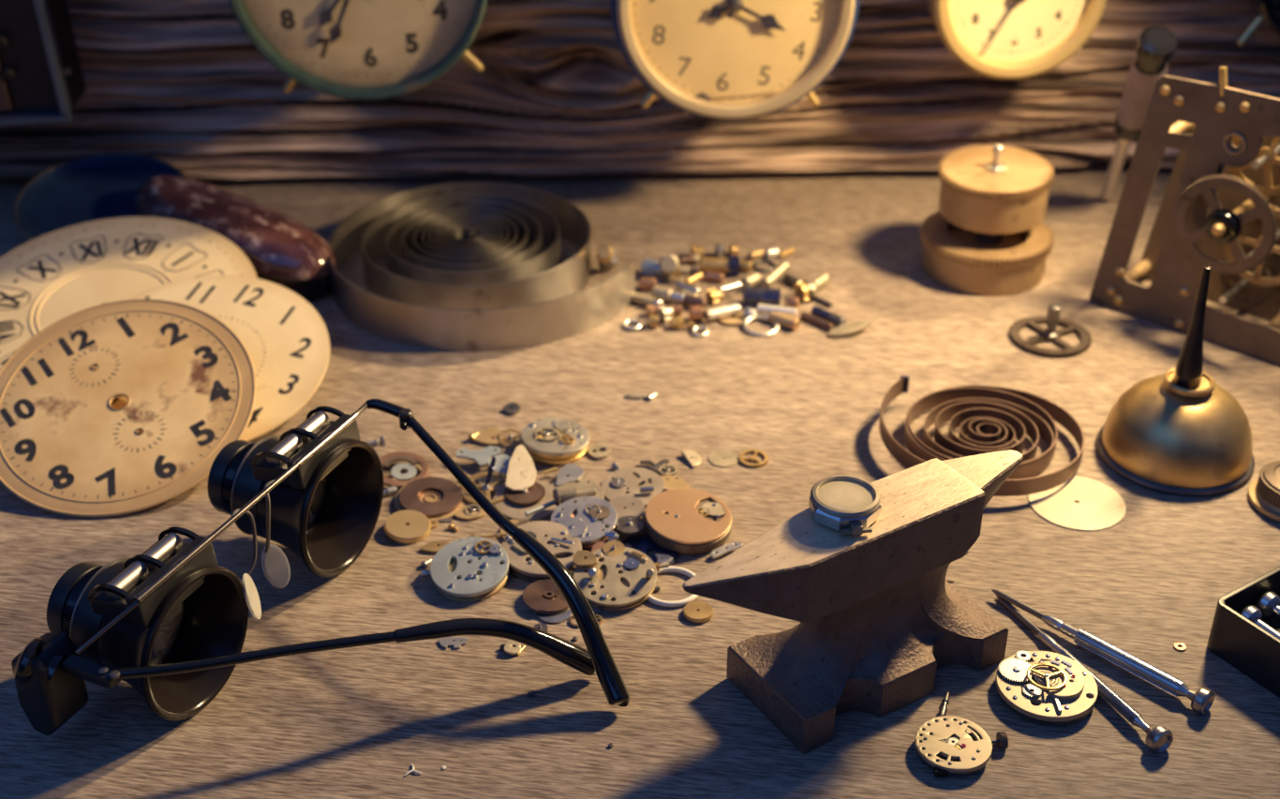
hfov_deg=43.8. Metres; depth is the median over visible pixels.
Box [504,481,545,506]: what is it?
wheel
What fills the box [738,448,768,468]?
wheel
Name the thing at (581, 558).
bridge
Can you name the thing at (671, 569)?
ring
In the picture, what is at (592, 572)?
pillar
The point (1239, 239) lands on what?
clock movement
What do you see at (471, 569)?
watch movement
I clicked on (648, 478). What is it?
plate
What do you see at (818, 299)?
pin
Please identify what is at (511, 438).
wheel
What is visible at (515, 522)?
round plate
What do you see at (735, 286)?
pin
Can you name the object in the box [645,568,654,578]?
pillar
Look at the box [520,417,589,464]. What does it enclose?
watch movement
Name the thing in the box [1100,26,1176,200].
screwdriver
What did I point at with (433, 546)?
bridge
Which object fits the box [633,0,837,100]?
print
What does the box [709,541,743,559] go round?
bridge
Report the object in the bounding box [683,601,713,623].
disc
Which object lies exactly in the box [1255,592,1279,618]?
screwdriver
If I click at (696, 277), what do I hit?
pin
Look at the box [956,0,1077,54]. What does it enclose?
print
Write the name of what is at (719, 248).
bead
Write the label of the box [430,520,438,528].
bridge
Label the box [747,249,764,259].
stem
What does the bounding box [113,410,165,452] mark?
print
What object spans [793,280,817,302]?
winder
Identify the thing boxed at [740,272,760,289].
tube
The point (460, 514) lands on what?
round plate
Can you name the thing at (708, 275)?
stub
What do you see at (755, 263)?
ring
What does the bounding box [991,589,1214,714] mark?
screwdriver
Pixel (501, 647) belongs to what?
screw
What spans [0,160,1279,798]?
workbench
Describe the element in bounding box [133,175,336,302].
case
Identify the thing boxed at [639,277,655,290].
stub
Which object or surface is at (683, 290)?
tube
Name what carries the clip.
on the workbench
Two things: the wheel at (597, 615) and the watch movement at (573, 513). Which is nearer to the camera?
the wheel at (597, 615)
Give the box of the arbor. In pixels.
[654,562,669,570]
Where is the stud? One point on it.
(389, 491)
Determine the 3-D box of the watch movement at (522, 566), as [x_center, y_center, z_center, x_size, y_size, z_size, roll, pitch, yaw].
[-0.028,0.044,0.456,0.023,0.007,0.023,-26,40,-36]
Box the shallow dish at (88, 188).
[13,152,186,240]
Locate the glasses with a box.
[11,399,629,735]
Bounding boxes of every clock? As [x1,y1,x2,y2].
[0,0,86,126]
[228,0,487,100]
[610,0,859,119]
[927,0,1106,79]
[1236,0,1279,45]
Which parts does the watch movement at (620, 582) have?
plate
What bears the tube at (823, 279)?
on the workbench
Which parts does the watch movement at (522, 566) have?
plate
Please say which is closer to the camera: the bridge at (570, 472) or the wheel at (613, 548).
the wheel at (613, 548)
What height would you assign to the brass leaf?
0.004 m
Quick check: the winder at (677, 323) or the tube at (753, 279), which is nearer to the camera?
the winder at (677, 323)
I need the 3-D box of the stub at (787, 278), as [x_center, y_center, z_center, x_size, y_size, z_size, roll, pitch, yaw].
[0.058,-0.045,0.602,0.004,0.003,0.008,-24,39,-34]
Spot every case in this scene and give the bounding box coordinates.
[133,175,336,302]
[808,475,881,535]
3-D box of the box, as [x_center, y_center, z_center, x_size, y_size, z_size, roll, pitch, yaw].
[0.190,0.069,0.405,0.046,0.016,0.075,-19,36,-28]
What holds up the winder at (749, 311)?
on the workbench
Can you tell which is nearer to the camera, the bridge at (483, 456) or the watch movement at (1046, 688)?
the watch movement at (1046, 688)
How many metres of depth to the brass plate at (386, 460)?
0.49 m
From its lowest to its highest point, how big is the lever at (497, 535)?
0.002 m
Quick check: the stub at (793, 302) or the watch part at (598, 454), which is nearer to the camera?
the watch part at (598, 454)
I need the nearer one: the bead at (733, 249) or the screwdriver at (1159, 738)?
the screwdriver at (1159, 738)
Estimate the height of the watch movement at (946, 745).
0.004 m
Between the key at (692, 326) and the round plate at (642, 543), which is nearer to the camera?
the round plate at (642, 543)
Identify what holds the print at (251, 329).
on the workbench
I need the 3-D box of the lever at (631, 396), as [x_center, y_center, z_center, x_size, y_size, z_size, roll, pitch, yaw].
[-0.001,-0.001,0.532,0.008,0.001,0.002,3,32,5]
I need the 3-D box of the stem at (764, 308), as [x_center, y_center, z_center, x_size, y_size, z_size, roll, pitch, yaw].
[0.050,-0.032,0.578,0.014,0.003,0.003,7,32,12]
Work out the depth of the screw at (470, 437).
0.51 m
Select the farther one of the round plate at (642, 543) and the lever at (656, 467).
the lever at (656, 467)
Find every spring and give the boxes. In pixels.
[438,518,454,521]
[568,615,578,627]
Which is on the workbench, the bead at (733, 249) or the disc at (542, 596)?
the bead at (733, 249)
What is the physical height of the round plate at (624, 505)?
0.002 m
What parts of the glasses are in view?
knob, frame rail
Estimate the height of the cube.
0.005 m
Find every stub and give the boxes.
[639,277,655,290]
[688,305,703,321]
[703,270,724,282]
[787,296,800,309]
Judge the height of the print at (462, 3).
0.082 m
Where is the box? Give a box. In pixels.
[1206,565,1279,698]
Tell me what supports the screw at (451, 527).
on the workbench
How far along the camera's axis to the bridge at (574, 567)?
0.45 m
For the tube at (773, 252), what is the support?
on the workbench
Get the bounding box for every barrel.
[920,210,1054,296]
[937,144,1054,243]
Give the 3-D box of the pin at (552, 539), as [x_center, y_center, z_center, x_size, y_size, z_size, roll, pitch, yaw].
[-0.022,0.041,0.456,0.007,0.001,0.001,10,33,17]
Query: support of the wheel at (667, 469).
on the workbench
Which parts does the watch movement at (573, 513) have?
plate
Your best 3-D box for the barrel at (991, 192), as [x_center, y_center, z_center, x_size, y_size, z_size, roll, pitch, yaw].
[0.133,-0.078,0.600,0.042,0.039,0.042,-6,32,-10]
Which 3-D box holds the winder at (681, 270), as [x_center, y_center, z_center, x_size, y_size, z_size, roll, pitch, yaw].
[0.016,-0.049,0.602,0.006,0.005,0.005,0,32,0]
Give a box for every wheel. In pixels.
[460,471,506,505]
[464,504,481,516]
[498,428,521,447]
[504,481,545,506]
[533,623,547,632]
[589,505,610,520]
[594,613,602,625]
[602,540,625,557]
[610,477,625,488]
[615,515,644,536]
[658,464,677,476]
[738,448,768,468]
[1009,303,1091,357]
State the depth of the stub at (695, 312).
0.57 m
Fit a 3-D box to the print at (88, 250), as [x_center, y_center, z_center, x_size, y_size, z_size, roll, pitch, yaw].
[-0.188,-0.032,0.560,0.080,0.002,0.080,5,43,6]
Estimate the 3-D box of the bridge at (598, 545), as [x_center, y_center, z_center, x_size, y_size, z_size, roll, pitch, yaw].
[-0.011,0.043,0.455,0.005,0.003,0.007,25,39,34]
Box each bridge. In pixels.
[419,541,448,552]
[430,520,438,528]
[437,637,469,649]
[455,446,500,467]
[474,427,502,446]
[488,454,511,475]
[503,401,520,416]
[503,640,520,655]
[512,541,527,553]
[555,462,583,486]
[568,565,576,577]
[572,550,597,567]
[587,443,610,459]
[591,541,606,552]
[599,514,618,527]
[654,553,672,564]
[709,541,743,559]
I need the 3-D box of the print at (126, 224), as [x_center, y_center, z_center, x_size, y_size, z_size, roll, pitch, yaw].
[-0.188,-0.032,0.560,0.098,0.002,0.098,6,45,6]
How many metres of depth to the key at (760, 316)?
0.57 m
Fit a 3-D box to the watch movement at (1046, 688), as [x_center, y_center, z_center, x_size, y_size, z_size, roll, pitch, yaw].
[0.104,0.073,0.407,0.025,0.007,0.025,13,34,21]
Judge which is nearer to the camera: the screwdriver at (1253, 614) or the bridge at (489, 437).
the screwdriver at (1253, 614)
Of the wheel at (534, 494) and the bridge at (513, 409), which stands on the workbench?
the bridge at (513, 409)
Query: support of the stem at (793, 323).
on the workbench
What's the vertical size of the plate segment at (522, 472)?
0.004 m
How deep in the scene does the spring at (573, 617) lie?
0.43 m
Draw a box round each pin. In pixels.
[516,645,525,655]
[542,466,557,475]
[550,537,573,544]
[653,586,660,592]
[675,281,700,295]
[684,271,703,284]
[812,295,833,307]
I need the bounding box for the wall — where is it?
[0,0,1279,178]
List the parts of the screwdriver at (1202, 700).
blade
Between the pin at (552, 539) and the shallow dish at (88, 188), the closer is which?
the pin at (552, 539)
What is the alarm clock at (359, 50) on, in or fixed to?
attached to the wall
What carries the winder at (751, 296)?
on the workbench
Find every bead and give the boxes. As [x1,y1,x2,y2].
[714,243,723,257]
[728,244,739,255]
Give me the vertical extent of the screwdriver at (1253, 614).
0.009 m
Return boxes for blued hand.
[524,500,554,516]
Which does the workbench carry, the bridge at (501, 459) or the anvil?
the anvil
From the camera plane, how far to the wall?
0.66 m
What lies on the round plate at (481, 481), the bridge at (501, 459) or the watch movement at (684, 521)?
the bridge at (501, 459)
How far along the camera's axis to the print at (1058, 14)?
0.62 m
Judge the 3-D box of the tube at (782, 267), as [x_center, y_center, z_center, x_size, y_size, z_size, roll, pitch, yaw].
[0.051,-0.047,0.598,0.004,0.007,0.014,24,39,33]
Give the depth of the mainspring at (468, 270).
0.58 m
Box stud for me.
[383,486,398,496]
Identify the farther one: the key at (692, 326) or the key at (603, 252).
the key at (603, 252)
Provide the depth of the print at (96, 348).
0.51 m
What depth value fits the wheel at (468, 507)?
0.48 m
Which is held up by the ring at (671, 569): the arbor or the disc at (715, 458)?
the arbor
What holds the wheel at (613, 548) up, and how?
on the watch movement at (620, 582)
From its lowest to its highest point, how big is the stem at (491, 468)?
0.008 m
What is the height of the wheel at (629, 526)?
0.003 m
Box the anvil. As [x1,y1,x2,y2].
[682,449,1023,754]
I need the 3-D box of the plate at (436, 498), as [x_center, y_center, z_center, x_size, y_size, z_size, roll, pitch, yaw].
[-0.063,0.030,0.481,0.022,0.003,0.022,28,41,37]
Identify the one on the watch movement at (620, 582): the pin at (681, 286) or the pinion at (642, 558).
the pinion at (642, 558)
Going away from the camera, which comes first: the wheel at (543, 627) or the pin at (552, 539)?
the wheel at (543, 627)
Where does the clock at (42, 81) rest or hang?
attached to the wall
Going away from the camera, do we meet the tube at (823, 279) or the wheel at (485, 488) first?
the wheel at (485, 488)
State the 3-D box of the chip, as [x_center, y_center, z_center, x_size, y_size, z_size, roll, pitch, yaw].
[-0.028,0.075,0.408,0.002,0.001,0.002,0,32,0]
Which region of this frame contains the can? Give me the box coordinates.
[1096,266,1254,495]
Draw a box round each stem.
[485,456,496,484]
[610,256,618,268]
[631,292,663,306]
[646,304,682,317]
[651,285,707,308]
[677,253,699,265]
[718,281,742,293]
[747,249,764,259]
[756,303,797,317]
[768,312,800,330]
[778,247,794,258]
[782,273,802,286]
[800,311,833,331]
[810,305,846,327]
[937,691,949,716]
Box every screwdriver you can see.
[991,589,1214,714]
[996,595,1173,753]
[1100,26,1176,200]
[1240,605,1279,639]
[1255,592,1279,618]
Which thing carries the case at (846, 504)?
on the anvil
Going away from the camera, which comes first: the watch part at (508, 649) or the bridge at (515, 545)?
the watch part at (508, 649)
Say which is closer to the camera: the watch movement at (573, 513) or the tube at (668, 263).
the watch movement at (573, 513)
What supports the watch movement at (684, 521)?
on the workbench
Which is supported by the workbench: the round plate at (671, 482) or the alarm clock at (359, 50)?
the round plate at (671, 482)
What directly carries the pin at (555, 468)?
on the workbench
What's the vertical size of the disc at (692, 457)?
0.002 m
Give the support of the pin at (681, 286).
on the workbench
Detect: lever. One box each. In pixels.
[470,533,506,537]
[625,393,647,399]
[640,459,669,472]
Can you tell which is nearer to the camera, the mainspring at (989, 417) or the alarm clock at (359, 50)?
the mainspring at (989, 417)
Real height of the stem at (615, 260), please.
0.005 m
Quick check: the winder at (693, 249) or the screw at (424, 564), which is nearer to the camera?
the screw at (424, 564)
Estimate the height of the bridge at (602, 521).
0.002 m
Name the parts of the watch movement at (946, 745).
under plate, winding stem, crown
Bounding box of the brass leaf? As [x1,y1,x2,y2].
[827,320,872,337]
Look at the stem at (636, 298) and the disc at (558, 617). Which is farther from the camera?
the stem at (636, 298)
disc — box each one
[384,509,431,544]
[522,580,568,613]
[535,608,572,624]
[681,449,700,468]
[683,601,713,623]
[708,449,738,467]
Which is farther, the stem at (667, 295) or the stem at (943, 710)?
the stem at (667, 295)
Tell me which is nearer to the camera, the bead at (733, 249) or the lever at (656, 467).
the lever at (656, 467)
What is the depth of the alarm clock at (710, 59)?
0.61 m
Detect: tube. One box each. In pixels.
[640,486,654,492]
[658,254,679,275]
[681,289,699,297]
[739,259,752,272]
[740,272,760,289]
[760,261,789,288]
[764,247,779,258]
[810,273,830,291]
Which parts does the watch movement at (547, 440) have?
plate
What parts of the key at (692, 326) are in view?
stem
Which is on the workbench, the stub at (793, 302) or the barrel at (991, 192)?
the stub at (793, 302)
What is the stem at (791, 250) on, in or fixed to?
on the workbench
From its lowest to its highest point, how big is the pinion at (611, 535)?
0.003 m
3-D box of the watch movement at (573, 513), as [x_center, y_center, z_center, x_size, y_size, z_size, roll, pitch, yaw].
[-0.016,0.036,0.466,0.020,0.006,0.020,16,35,24]
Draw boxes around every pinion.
[552,488,596,506]
[604,530,619,540]
[624,550,647,563]
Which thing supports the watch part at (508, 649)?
on the workbench
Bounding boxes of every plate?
[379,451,428,488]
[394,476,465,520]
[454,501,486,520]
[477,465,506,492]
[493,479,558,520]
[500,519,535,539]
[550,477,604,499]
[601,467,665,506]
[609,495,644,520]
[621,534,677,565]
[660,475,688,490]
[717,312,744,326]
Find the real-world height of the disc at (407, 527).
0.004 m
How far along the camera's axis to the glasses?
0.41 m
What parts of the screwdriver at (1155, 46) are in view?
blade, handle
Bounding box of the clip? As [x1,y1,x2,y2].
[404,763,422,776]
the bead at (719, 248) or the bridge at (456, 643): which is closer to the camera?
the bridge at (456, 643)
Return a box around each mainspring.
[327,182,635,352]
[878,375,1085,496]
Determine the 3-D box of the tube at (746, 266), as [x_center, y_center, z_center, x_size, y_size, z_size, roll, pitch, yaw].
[0.041,-0.051,0.611,0.005,0.004,0.004,10,33,16]
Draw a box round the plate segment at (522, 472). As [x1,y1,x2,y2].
[505,445,536,491]
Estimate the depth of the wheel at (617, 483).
0.49 m
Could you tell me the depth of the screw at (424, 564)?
0.45 m
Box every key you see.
[595,244,612,270]
[686,321,708,338]
[742,303,779,337]
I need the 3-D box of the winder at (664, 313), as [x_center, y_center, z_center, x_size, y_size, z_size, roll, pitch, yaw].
[0.009,-0.031,0.577,0.004,0.006,0.006,-18,36,-27]
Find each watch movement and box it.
[420,536,508,601]
[502,520,581,582]
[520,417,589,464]
[550,496,617,549]
[573,547,656,610]
[643,488,731,555]
[914,715,1009,776]
[995,650,1098,725]
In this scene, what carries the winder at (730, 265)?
on the workbench
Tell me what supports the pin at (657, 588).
on the workbench
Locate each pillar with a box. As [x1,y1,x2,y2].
[587,567,596,577]
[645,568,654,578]
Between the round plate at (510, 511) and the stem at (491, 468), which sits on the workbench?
the round plate at (510, 511)
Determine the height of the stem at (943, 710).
0.002 m
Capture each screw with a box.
[366,438,379,446]
[379,435,386,445]
[420,558,431,568]
[447,523,458,532]
[467,431,478,442]
[499,643,505,651]
[504,535,514,544]
[610,461,621,470]
[646,392,656,401]
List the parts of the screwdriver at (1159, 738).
blade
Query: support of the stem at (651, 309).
on the workbench
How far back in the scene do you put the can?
0.48 m
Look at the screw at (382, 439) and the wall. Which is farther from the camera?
the wall
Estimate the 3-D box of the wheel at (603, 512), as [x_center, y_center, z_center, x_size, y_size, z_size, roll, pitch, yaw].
[-0.012,0.033,0.466,0.006,0.002,0.006,-2,32,-3]
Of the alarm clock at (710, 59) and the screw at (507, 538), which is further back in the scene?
the alarm clock at (710, 59)
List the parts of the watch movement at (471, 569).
stem, plate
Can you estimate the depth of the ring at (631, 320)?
0.57 m
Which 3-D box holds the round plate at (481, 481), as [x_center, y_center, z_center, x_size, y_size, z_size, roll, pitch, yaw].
[-0.043,0.024,0.491,0.014,0.001,0.014,0,32,0]
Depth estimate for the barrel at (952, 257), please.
0.60 m
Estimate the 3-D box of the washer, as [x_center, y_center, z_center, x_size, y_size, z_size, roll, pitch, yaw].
[0.144,0.066,0.424,0.003,0.001,0.003,0,32,0]
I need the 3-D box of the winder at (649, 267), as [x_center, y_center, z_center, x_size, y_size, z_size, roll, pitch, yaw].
[0.005,-0.050,0.607,0.009,0.006,0.006,12,33,18]
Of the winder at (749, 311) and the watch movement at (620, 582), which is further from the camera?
the winder at (749, 311)
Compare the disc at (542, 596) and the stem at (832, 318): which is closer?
the disc at (542, 596)
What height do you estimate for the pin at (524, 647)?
0.001 m
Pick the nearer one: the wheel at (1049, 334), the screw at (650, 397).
the screw at (650, 397)
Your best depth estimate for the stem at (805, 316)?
0.57 m
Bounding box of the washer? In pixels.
[1173,641,1186,651]
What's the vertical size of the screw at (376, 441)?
0.002 m
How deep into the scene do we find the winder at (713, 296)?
0.59 m
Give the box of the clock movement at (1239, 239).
[1088,66,1279,365]
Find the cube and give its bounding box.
[649,314,657,327]
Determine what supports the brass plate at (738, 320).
on the workbench
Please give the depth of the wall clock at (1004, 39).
0.62 m
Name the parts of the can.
spout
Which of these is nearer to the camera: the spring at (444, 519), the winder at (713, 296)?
the spring at (444, 519)
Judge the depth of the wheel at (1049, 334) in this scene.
0.56 m
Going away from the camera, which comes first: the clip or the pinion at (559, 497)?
the clip
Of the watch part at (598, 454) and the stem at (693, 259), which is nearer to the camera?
the watch part at (598, 454)
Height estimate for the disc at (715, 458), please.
0.001 m
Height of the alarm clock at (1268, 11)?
0.054 m
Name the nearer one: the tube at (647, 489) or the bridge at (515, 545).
the bridge at (515, 545)
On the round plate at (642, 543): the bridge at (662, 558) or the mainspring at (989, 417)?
the bridge at (662, 558)
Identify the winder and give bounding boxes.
[640,258,663,276]
[657,306,673,322]
[669,315,684,329]
[673,265,688,277]
[689,245,703,258]
[699,255,740,276]
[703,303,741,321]
[704,288,724,305]
[742,286,781,306]
[743,307,757,321]
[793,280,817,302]
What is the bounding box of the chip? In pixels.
[527,690,535,697]
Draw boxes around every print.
[0,237,193,365]
[7,223,242,276]
[69,347,120,386]
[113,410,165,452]
[213,314,266,376]
[255,2,464,77]
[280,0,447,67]
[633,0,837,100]
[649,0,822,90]
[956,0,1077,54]
[971,10,1061,44]
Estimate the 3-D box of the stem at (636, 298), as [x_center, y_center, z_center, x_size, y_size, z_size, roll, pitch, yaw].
[0.003,-0.036,0.588,0.013,0.004,0.004,18,36,27]
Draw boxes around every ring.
[623,318,641,331]
[646,565,699,607]
[752,259,776,272]
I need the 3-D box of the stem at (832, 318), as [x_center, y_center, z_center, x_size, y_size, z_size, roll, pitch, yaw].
[0.068,-0.030,0.575,0.004,0.004,0.014,-27,41,-37]

